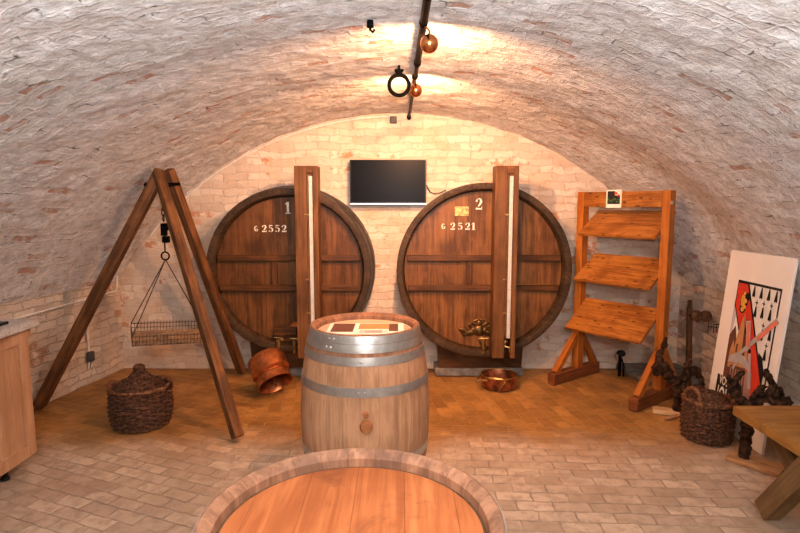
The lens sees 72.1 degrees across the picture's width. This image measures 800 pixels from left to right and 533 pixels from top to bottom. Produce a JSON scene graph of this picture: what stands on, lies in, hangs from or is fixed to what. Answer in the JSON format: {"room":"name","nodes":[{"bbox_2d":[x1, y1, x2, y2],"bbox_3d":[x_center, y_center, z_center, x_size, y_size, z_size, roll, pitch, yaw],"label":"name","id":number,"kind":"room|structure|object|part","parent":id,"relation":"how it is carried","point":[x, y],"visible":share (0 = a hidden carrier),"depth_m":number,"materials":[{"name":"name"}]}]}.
{"room":"wine cellar","nodes":[
{"label":"wine cellar","id":0,"kind":"room"},
{"bbox_2d":[0,280,123,408],"bbox_3d":[-3.019,1.032,1.141,0.295,0.870,8.430,0,7,3],"label":"wall","id":1,"kind":"structure","parent":0,"point":[46,340],"depth_m":4.65,"materials":[{"name":"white brick"}]},
{"bbox_2d":[12,276,117,368],"bbox_3d":[-2.812,0.582,4.266,0.052,0.786,1.976,1,7,9],"label":"conduit","id":2,"kind":"object","parent":1,"relation":"attached to","point":[90,355],"visible":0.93,"depth_m":4.81,"materials":[{"name":"grey plastic"}]},
{"bbox_2d":[86,351,94,361],"bbox_3d":[-2.724,0.792,4.841,0.045,0.085,0.060,0,6,0],"label":"socket","id":3,"kind":"object","parent":2,"relation":"attached to","point":[90,355],"depth_m":4.82,"materials":[{"name":"grey plastic"}]},
{"bbox_2d":[0,0,799,312],"bbox_3d":[-0.200,-0.172,0.997,5.778,1.573,8.420,0,6,0],"label":"ceiling","id":4,"kind":"structure","parent":0,"point":[699,100],"depth_m":2.97,"materials":[{"name":"brick"}]},
{"bbox_2d":[367,19,374,32],"bbox_3d":[-0.131,-1.084,2.493,0.041,0.060,0.031,0,6,0],"label":"ceiling hook","id":5,"kind":"object","parent":4,"relation":"attached to","point":[370,24],"visible":1,"depth_m":2.48,"materials":[{"name":"black metal"}]},
{"bbox_2d":[387,65,410,96],"bbox_3d":[-0.006,-1.126,3.334,0.144,0.197,0.060,0,6,0],"label":"ring","id":6,"kind":"object","parent":4,"relation":"hanging from","point":[398,71],"visible":0.99,"depth_m":3.33,"materials":[{"name":"black metal"}]},
{"bbox_2d":[407,0,431,119],"bbox_3d":[0.112,-0.944,1.231,0.042,0.074,7.660,0,7,0],"label":"track","id":7,"kind":"object","parent":4,"relation":"attached to","point":[426,4],"visible":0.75,"depth_m":2.60,"materials":[{"name":"black metal"}]},
{"bbox_2d":[409,74,421,96],"bbox_3d":[0.098,-1.123,3.405,0.080,0.142,0.060,0,6,0],"label":"spot lamp","id":8,"kind":"object","parent":7,"relation":"attached to","point":[416,89],"visible":0.96,"depth_m":3.39,"materials":[{"name":"orange metal"}]},
{"bbox_3d":[0.098,-1.093,3.406,0.080,0.080,0.055,0,6,0],"label":"globe","id":9,"kind":"part","parent":8,"relation":"part of","materials":[{"name":"orange glass"}]},
{"bbox_2d":[419,21,438,53],"bbox_3d":[0.126,-1.003,2.382,0.084,0.148,0.060,0,6,0],"label":"spot lamp","id":10,"kind":"object","parent":7,"relation":"attached to","point":[429,43],"visible":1,"depth_m":2.37,"materials":[{"name":"orange metal"}]},
{"bbox_3d":[0.128,-0.969,2.383,0.080,0.080,0.055,0,6,0],"label":"globe","id":11,"kind":"part","parent":10,"relation":"part of","materials":[{"name":"orange glass"}]},
{"bbox_2d":[0,368,799,532],"bbox_3d":[-0.150,1.469,1.184,5.900,0.006,8.420,0,6,0],"label":"floor","id":12,"kind":"structure","parent":0,"point":[571,456],"depth_m":3.46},
{"bbox_2d":[0,319,38,481],"bbox_3d":[-2.475,0.827,2.696,0.650,0.927,1.270,0,6,0],"label":"base cabinet","id":13,"kind":"object","parent":12,"relation":"on","point":[17,425],"visible":1,"depth_m":3.14,"materials":[{"name":"brown wood"}]},
{"bbox_3d":[-2.206,0.776,2.977,0.010,0.606,0.441,0,6,0],"label":"door panel","id":14,"kind":"part","parent":13,"relation":"part of","materials":[{"name":"brown wood"}]},
{"bbox_2d":[0,319,38,338],"bbox_3d":[-2.475,0.405,2.648,0.650,0.044,1.270,0,6,0],"label":"countertop","id":15,"kind":"structure","parent":13,"relation":"on","point":[15,326],"depth_m":3.13,"materials":[{"name":"stone"}]},
{"bbox_2d":[0,321,8,325],"bbox_3d":[-2.490,0.361,2.769,0.520,0.018,0.740,0,6,0],"label":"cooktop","id":16,"kind":"object","parent":15,"relation":"in","point":[2,323],"depth_m":3.10,"materials":[{"name":"black glass"}]},
{"bbox_2d":[33,168,245,438],"bbox_3d":[-1.750,0.147,4.453,1.890,1.841,1.316,2,7,19],"label":"tripod","id":17,"kind":"object","parent":12,"relation":"on","point":[166,183],"visible":0.98,"depth_m":4.15,"materials":[{"name":"brown wood"}]},
{"bbox_2d":[160,208,169,260],"bbox_3d":[-1.797,-0.306,4.192,0.078,0.525,0.040,0,6,0],"label":"chain hoist","id":18,"kind":"object","parent":17,"relation":"hanging from","point":[163,226],"visible":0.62,"depth_m":4.18,"materials":[{"name":"black metal"}]},
{"bbox_2d":[131,260,201,346],"bbox_3d":[-1.817,0.264,4.292,0.535,0.651,0.391,-3,7,-27],"label":"wire tray","id":19,"kind":"object","parent":18,"relation":"hanging from","point":[181,336],"visible":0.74,"depth_m":4.26,"materials":[{"name":"black metal"}]},
{"bbox_3d":[-1.966,0.200,4.291,0.348,0.522,0.008,2,7,14],"label":"cord","id":20,"kind":"part","parent":19,"relation":"part of","materials":[{"name":"black metal"}]},
{"bbox_3d":[-1.880,0.232,4.125,0.007,0.548,0.308,4,8,32],"label":"cord","id":21,"kind":"part","parent":19,"relation":"part of","materials":[{"name":"black metal"}]},
{"bbox_3d":[-1.821,0.551,4.328,0.524,0.017,0.372,1,10,-27],"label":"floor rod","id":22,"kind":"part","parent":19,"relation":"part of","materials":[{"name":"black metal"}]},
{"bbox_3d":[-1.648,0.234,4.245,0.304,0.551,0.199,1,10,-27],"label":"cord","id":23,"kind":"part","parent":19,"relation":"part of","materials":[{"name":"black metal"}]},
{"bbox_2d":[106,363,173,433],"bbox_3d":[-1.873,0.923,3.975,0.461,0.442,0.436,0,6,0],"label":"wicker demijohn","id":24,"kind":"object","parent":12,"relation":"on","point":[142,393],"visible":1,"depth_m":3.84,"materials":[{"name":"brown wicker"}]},
{"bbox_3d":[-1.660,0.852,3.946,0.038,0.060,0.129,1,7,8],"label":"handle","id":25,"kind":"part","parent":24,"relation":"part of","materials":[{"name":"brown wicker"}]},
{"bbox_2d":[248,348,292,393],"bbox_3d":[-1.082,0.871,4.603,0.319,0.392,0.391,-6,9,-41],"label":"bucket","id":26,"kind":"object","parent":12,"relation":"on","point":[268,368],"visible":1,"depth_m":4.52,"materials":[{"name":"orange metal"}]},
{"bbox_3d":[-1.074,0.905,4.648,0.026,0.193,0.163,-5,8,-35],"label":"handle","id":27,"kind":"part","parent":26,"relation":"part of","materials":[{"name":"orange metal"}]},
{"bbox_2d":[192,448,507,532],"bbox_3d":[-0.100,0.985,1.194,0.716,0.953,0.716,0,6,0],"label":"barrel","id":28,"kind":"object","parent":12,"relation":"on","point":[348,490],"visible":1,"depth_m":1.25,"materials":[{"name":"brown wood"}]},
{"bbox_2d":[301,312,428,455],"bbox_3d":[-0.190,0.776,3.027,0.700,0.953,0.700,3,7,28],"label":"barrel","id":29,"kind":"object","parent":12,"relation":"on","point":[358,390],"visible":0.72,"depth_m":2.72,"materials":[{"name":"brown wood"}]},
{"bbox_2d":[326,323,403,333],"bbox_3d":[-0.185,0.336,2.987,0.410,0.004,0.250,0,6,0],"label":"printed sheet","id":30,"kind":"object","parent":29,"relation":"on","point":[339,328],"visible":0.97,"depth_m":2.98,"materials":[{"name":"paper"}]},
{"bbox_2d":[330,324,354,331],"bbox_3d":[-0.310,0.333,3.002,0.120,0.001,0.200,0,6,0],"label":"picture","id":31,"kind":"object","parent":30,"relation":"on","point":[333,327],"depth_m":2.99,"materials":[{"name":"brown paper"}]},
{"bbox_2d":[358,324,388,328],"bbox_3d":[-0.140,0.330,3.032,0.170,0.001,0.130,0,6,0],"label":"picture","id":32,"kind":"object","parent":30,"relation":"on","point":[360,326],"depth_m":3.03,"materials":[{"name":"orange paper"}]},
{"bbox_2d":[389,324,397,330],"bbox_3d":[-0.035,0.332,3.007,0.050,0.001,0.180,0,6,0],"label":"picture","id":33,"kind":"object","parent":30,"relation":"on","point":[392,327],"depth_m":3.00,"materials":[{"name":"brown paper"}]},
{"bbox_2d":[476,368,517,391],"bbox_3d":[0.838,0.989,4.800,0.377,0.119,0.328,0,6,0],"label":"copper pan","id":34,"kind":"object","parent":12,"relation":"on","point":[493,379],"visible":1,"depth_m":4.71,"materials":[{"name":"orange metal"}]},
{"bbox_3d":[0.699,0.972,4.714,0.100,0.047,0.163,-3,7,-24],"label":"handle","id":35,"kind":"part","parent":34,"relation":"part of","materials":[{"name":"gold metal"}]},
{"bbox_2d":[548,190,676,411],"bbox_3d":[1.836,0.215,4.651,0.680,1.690,0.855,-5,8,-37],"label":"shelf rack","id":36,"kind":"object","parent":12,"relation":"on","point":[630,323],"visible":0.88,"depth_m":4.58,"materials":[{"name":"orange wood"}]},
{"bbox_3d":[1.634,0.152,4.982,0.085,1.640,0.066,-5,8,-37],"label":"post","id":37,"kind":"part","parent":36,"relation":"part of","materials":[{"name":"orange wood"}]},
{"bbox_3d":[1.789,0.447,4.648,0.323,0.249,0.700,-5,8,-37],"label":"shelf","id":38,"kind":"part","parent":36,"relation":"part of","materials":[{"name":"brown wood"}]},
{"bbox_2d":[606,190,621,207],"bbox_3d":[1.791,-0.568,4.610,0.006,0.150,0.140,-5,8,-37],"label":"picture card","id":39,"kind":"object","parent":36,"relation":"attached to","point":[613,197],"visible":1,"depth_m":4.61,"materials":[{"name":"paper"}]},
{"bbox_2d":[607,191,619,203],"bbox_3d":[1.791,-0.577,4.609,0.001,0.108,0.116,-5,8,-37],"label":"picture","id":40,"kind":"object","parent":39,"relation":"attached to","point":[613,197],"depth_m":4.61,"materials":[{"name":"multicoloured paper"}]},
{"bbox_3d":[1.869,0.033,4.662,0.322,0.229,0.700,-5,8,-37],"label":"shelf","id":41,"kind":"part","parent":36,"relation":"part of","materials":[{"name":"brown wood"}]},
{"bbox_3d":[1.841,-0.559,4.573,0.028,0.128,0.700,-5,8,-37],"label":"rail","id":42,"kind":"part","parent":36,"relation":"part of","materials":[{"name":"brown wood"}]},
{"bbox_3d":[1.897,-0.361,4.638,0.312,0.222,0.700,-5,8,-37],"label":"shelf","id":43,"kind":"part","parent":36,"relation":"part of","materials":[{"name":"brown wood"}]},
{"bbox_3d":[2.096,0.222,4.370,0.085,1.640,0.066,-5,8,-37],"label":"post","id":44,"kind":"part","parent":36,"relation":"part of","materials":[{"name":"orange wood"}]},
{"bbox_2d":[616,350,625,376],"bbox_3d":[2.047,0.894,5.102,0.080,0.249,0.088,5,8,35],"label":"spigot","id":45,"kind":"object","parent":12,"relation":"on","point":[620,353],"visible":1,"depth_m":5.08,"materials":[{"name":"black metal"}]},
{"bbox_3d":[2.053,0.923,5.101,0.057,0.190,0.027,3,7,24],"label":"stem","id":46,"kind":"part","parent":45,"relation":"part of","materials":[{"name":"black metal"}]},
{"bbox_2d":[663,415,677,420],"bbox_3d":[2.003,1.121,4.077,0.127,0.029,0.030,-3,7,-23],"label":"stick","id":47,"kind":"object","parent":12,"relation":"on","point":[672,416],"visible":1,"depth_m":4.06,"materials":[{"name":"brown wood"}]},
{"bbox_2d":[650,337,704,415],"bbox_3d":[2.095,0.838,4.150,0.382,0.597,0.109,3,7,22],"label":"stump","id":48,"kind":"object","parent":12,"relation":"on","point":[664,370],"visible":0.89,"depth_m":4.15,"materials":[{"name":"brown wood"}]},
{"bbox_3d":[2.065,1.108,4.197,0.250,0.026,0.100,3,7,22],"label":"board","id":49,"kind":"part","parent":48,"relation":"part of","materials":[{"name":"brown wood"}]},
{"bbox_2d":[685,300,711,387],"bbox_3d":[2.531,0.675,4.675,0.183,0.781,0.099,0,6,0],"label":"tool","id":50,"kind":"object","parent":12,"relation":"on","point":[691,315],"visible":0.95,"depth_m":4.67,"materials":[{"name":"brown wood"}]},
{"bbox_3d":[2.492,0.415,4.620,0.094,0.094,0.048,0,6,0],"label":"knob","id":51,"kind":"part","parent":50,"relation":"part of","materials":[{"name":"brown wood"}]},
{"bbox_3d":[2.575,0.418,4.630,0.094,0.094,0.048,0,6,0],"label":"knob","id":52,"kind":"part","parent":50,"relation":"part of","materials":[{"name":"brown wood"}]},
{"bbox_2d":[679,386,735,446],"bbox_3d":[2.095,0.980,3.745,0.341,0.384,0.339,-6,9,-42],"label":"wicker hamper","id":53,"kind":"object","parent":12,"relation":"on","point":[707,418],"visible":0.98,"depth_m":3.63,"materials":[{"name":"brown wicker"}]},
{"bbox_3d":[1.955,0.845,3.677,0.035,0.101,0.134,-4,7,-28],"label":"handle","id":54,"kind":"part","parent":53,"relation":"part of","materials":[{"name":"brown wicker"}]},
{"bbox_3d":[2.095,0.874,3.733,0.301,0.083,0.290,0,6,0],"label":"lid","id":55,"kind":"part","parent":53,"relation":"part of","materials":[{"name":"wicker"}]},
{"bbox_2d":[709,250,798,454],"bbox_3d":[2.366,0.539,3.753,0.139,1.256,0.660,0,6,0],"label":"poster board","id":56,"kind":"object","parent":12,"relation":"on","point":[759,288],"visible":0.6,"depth_m":3.68,"materials":[{"name":"white"}]},
{"bbox_3d":[2.309,0.922,3.890,0.001,0.260,0.282,6,6,-1],"label":"caption panel","id":57,"kind":"part","parent":56,"relation":"part of","materials":[{"name":"paper"}]},
{"bbox_2d":[726,326,735,358],"bbox_3d":[2.352,0.542,3.892,0.001,0.260,0.092,6,6,-1],"label":"print","id":58,"kind":"object","parent":56,"relation":"attached to","point":[732,336],"depth_m":3.91},
{"bbox_2d":[730,307,736,332],"bbox_3d":[2.368,0.395,3.866,0.001,0.280,0.112,6,6,-1],"label":"print","id":59,"kind":"object","parent":56,"relation":"attached to","point":[734,314],"depth_m":3.91},
{"bbox_3d":[2.324,0.801,3.815,0.001,0.180,0.151,6,6,-1],"label":"mill post","id":60,"kind":"part","parent":56,"relation":"part of","materials":[{"name":"paper"}]},
{"bbox_2d":[733,317,738,336],"bbox_3d":[2.364,0.435,3.864,0.001,0.160,0.080,6,6,-1],"label":"print","id":61,"kind":"object","parent":56,"relation":"attached to","point":[735,322],"depth_m":3.87},
{"bbox_2d":[727,314,747,367],"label":"print","id":62,"kind":"object","parent":56,"relation":"attached to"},
{"bbox_2d":[723,305,761,383],"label":"print","id":63,"kind":"object","parent":56,"relation":"attached to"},
{"bbox_3d":[2.348,0.562,3.654,0.001,0.520,0.384,6,6,-1],"label":"sail frame","id":64,"kind":"part","parent":56,"relation":"part of","materials":[{"name":"paper"}]},
{"bbox_2d":[725,368,793,477],"bbox_3d":[2.165,0.914,3.328,0.168,0.611,0.328,-5,8,-40],"label":"stump","id":65,"kind":"object","parent":12,"relation":"on","point":[743,457],"visible":0.91,"depth_m":3.33,"materials":[{"name":"brown wood"}]},
{"bbox_3d":[2.175,1.203,3.363,0.150,0.028,0.290,-5,8,-40],"label":"board","id":66,"kind":"part","parent":65,"relation":"part of","materials":[{"name":"brown wood"}]},
{"bbox_2d":[733,406,799,519],"bbox_3d":[2.215,1.050,2.646,0.800,0.502,0.767,0,6,0],"label":"wooden table","id":67,"kind":"object","parent":12,"relation":"on","point":[781,424],"visible":1,"depth_m":2.72,"materials":[{"name":"brown wood"}]},
{"bbox_3d":[1.870,1.075,2.646,0.085,0.431,0.352,0,6,0],"label":"leg","id":68,"kind":"part","parent":67,"relation":"part of","materials":[{"name":"brown wood"}]},
{"bbox_3d":[1.960,1.082,2.584,0.085,0.454,0.594,0,6,0],"label":"leg","id":69,"kind":"part","parent":67,"relation":"part of","materials":[{"name":"brown wood"}]},
{"bbox_2d":[119,113,680,368],"bbox_3d":[-0.025,-0.251,5.205,5.450,2.500,0.015,0,6,0],"label":"wall","id":70,"kind":"structure","parent":0,"point":[456,153],"depth_m":5.17,"materials":[{"name":"brick"}]},
{"bbox_2d":[150,115,387,235],"bbox_3d":[-1.231,-0.838,5.113,2.249,1.106,0.018,0,6,0],"label":"conduit","id":71,"kind":"object","parent":70,"relation":"attached to","point":[385,116],"visible":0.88,"depth_m":5.07,"materials":[{"name":"plastic"}]},
{"bbox_2d":[289,368,301,375],"bbox_3d":[-0.980,0.966,5.213,0.780,0.080,0.240,0,6,0],"label":"trim","id":72,"kind":"structure","parent":70,"relation":"attached to","point":[294,371],"depth_m":5.09,"materials":[{"name":"stone"}]},
{"bbox_2d":[207,166,374,367],"bbox_3d":[-0.985,0.037,4.944,1.514,1.823,0.565,0,6,0],"label":"wine cask","id":73,"kind":"object","parent":72,"relation":"on","point":[280,261],"visible":0.88,"depth_m":4.89,"materials":[{"name":"wood"}]},
{"bbox_2d":[274,337,283,347],"bbox_3d":[-1.085,0.692,4.942,0.070,0.139,0.107,0,6,0],"label":"tap","id":74,"kind":"object","parent":73,"relation":"on","point":[278,341],"depth_m":4.91,"materials":[{"name":"gold metal"}]},
{"bbox_2d":[290,338,297,352],"bbox_3d":[-0.945,0.702,4.943,0.070,0.139,0.107,0,6,0],"label":"tap","id":75,"kind":"object","parent":73,"relation":"on","point":[293,341],"depth_m":4.90,"materials":[{"name":"gold metal"}]},
{"bbox_3d":[-0.785,-0.030,4.742,0.195,1.643,0.160,0,6,0],"label":"gauge post","id":76,"kind":"part","parent":73,"relation":"part of","materials":[{"name":"brown wood"}]},
{"bbox_2d":[349,160,425,203],"bbox_3d":[-0.110,-0.777,5.084,0.700,0.406,0.121,0,6,0],"label":"television","id":77,"kind":"object","parent":70,"relation":"attached to","point":[371,181],"visible":1,"depth_m":5.03,"materials":[{"name":"black plastic"}]},
{"bbox_2d":[390,116,396,123],"bbox_3d":[-0.060,-1.345,5.045,0.062,0.062,0.040,0,6,0],"label":"junction box","id":78,"kind":"object","parent":70,"relation":"attached to","point":[393,119],"visible":1,"depth_m":5.03,"materials":[{"name":"grey plastic"}]},
{"bbox_2d":[434,361,522,375],"bbox_3d":[0.735,0.966,5.213,0.820,0.080,0.240,0,6,0],"label":"trim","id":79,"kind":"structure","parent":70,"relation":"attached to","point":[438,371],"depth_m":5.09,"materials":[{"name":"stone"}]},
{"bbox_2d":[397,166,571,367],"bbox_3d":[0.742,0.037,4.944,1.546,1.823,0.565,0,6,0],"label":"wine cask","id":80,"kind":"object","parent":79,"relation":"on","point":[488,270],"visible":1,"depth_m":4.89,"materials":[{"name":"wood"}]},
{"bbox_3d":[0.545,-0.488,4.857,0.125,0.085,0.006,0,6,0],"label":"name plate","id":81,"kind":"part","parent":80,"relation":"part of","materials":[{"name":"gold metal"}]},
{"bbox_2d":[478,336,488,353],"bbox_3d":[0.742,0.699,4.935,0.090,0.144,0.122,0,6,0],"label":"tap","id":82,"kind":"object","parent":80,"relation":"on","point":[483,341],"depth_m":4.92,"materials":[{"name":"gold metal"}]},
{"bbox_3d":[0.895,-0.030,4.742,0.195,1.643,0.160,0,6,0],"label":"gauge post","id":83,"kind":"part","parent":80,"relation":"part of","materials":[{"name":"brown wood"}]},
{"bbox_2d":[504,339,509,351],"bbox_3d":[0.917,0.662,4.823,0.069,0.155,0.130,-2,7,-15],"label":"tap","id":84,"kind":"object","parent":80,"relation":"on","point":[506,348],"depth_m":4.78,"materials":[{"name":"gold metal"}]},
{"bbox_2d":[616,363,698,384],"bbox_3d":[2.400,0.991,5.105,0.599,0.055,0.520,0,6,0],"label":"trim","id":85,"kind":"structure","parent":70,"relation":"attached to","point":[635,371],"depth_m":5.10,"materials":[{"name":"stone"}]},
{"bbox_2d":[676,280,799,405],"bbox_3d":[2.680,1.033,1.134,0.020,0.870,8.420,0,6,0],"label":"wall","id":86,"kind":"structure","parent":0,"point":[703,298],"depth_m":4.76,"materials":[{"name":"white brick"}]},
{"bbox_2d":[708,323,718,332],"bbox_3d":[2.648,0.519,4.627,0.103,0.081,0.029,1,7,11],"label":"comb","id":87,"kind":"object","parent":86,"relation":"attached to","point":[716,327],"visible":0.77,"depth_m":4.63,"materials":[{"name":"black metal"}]}
]}

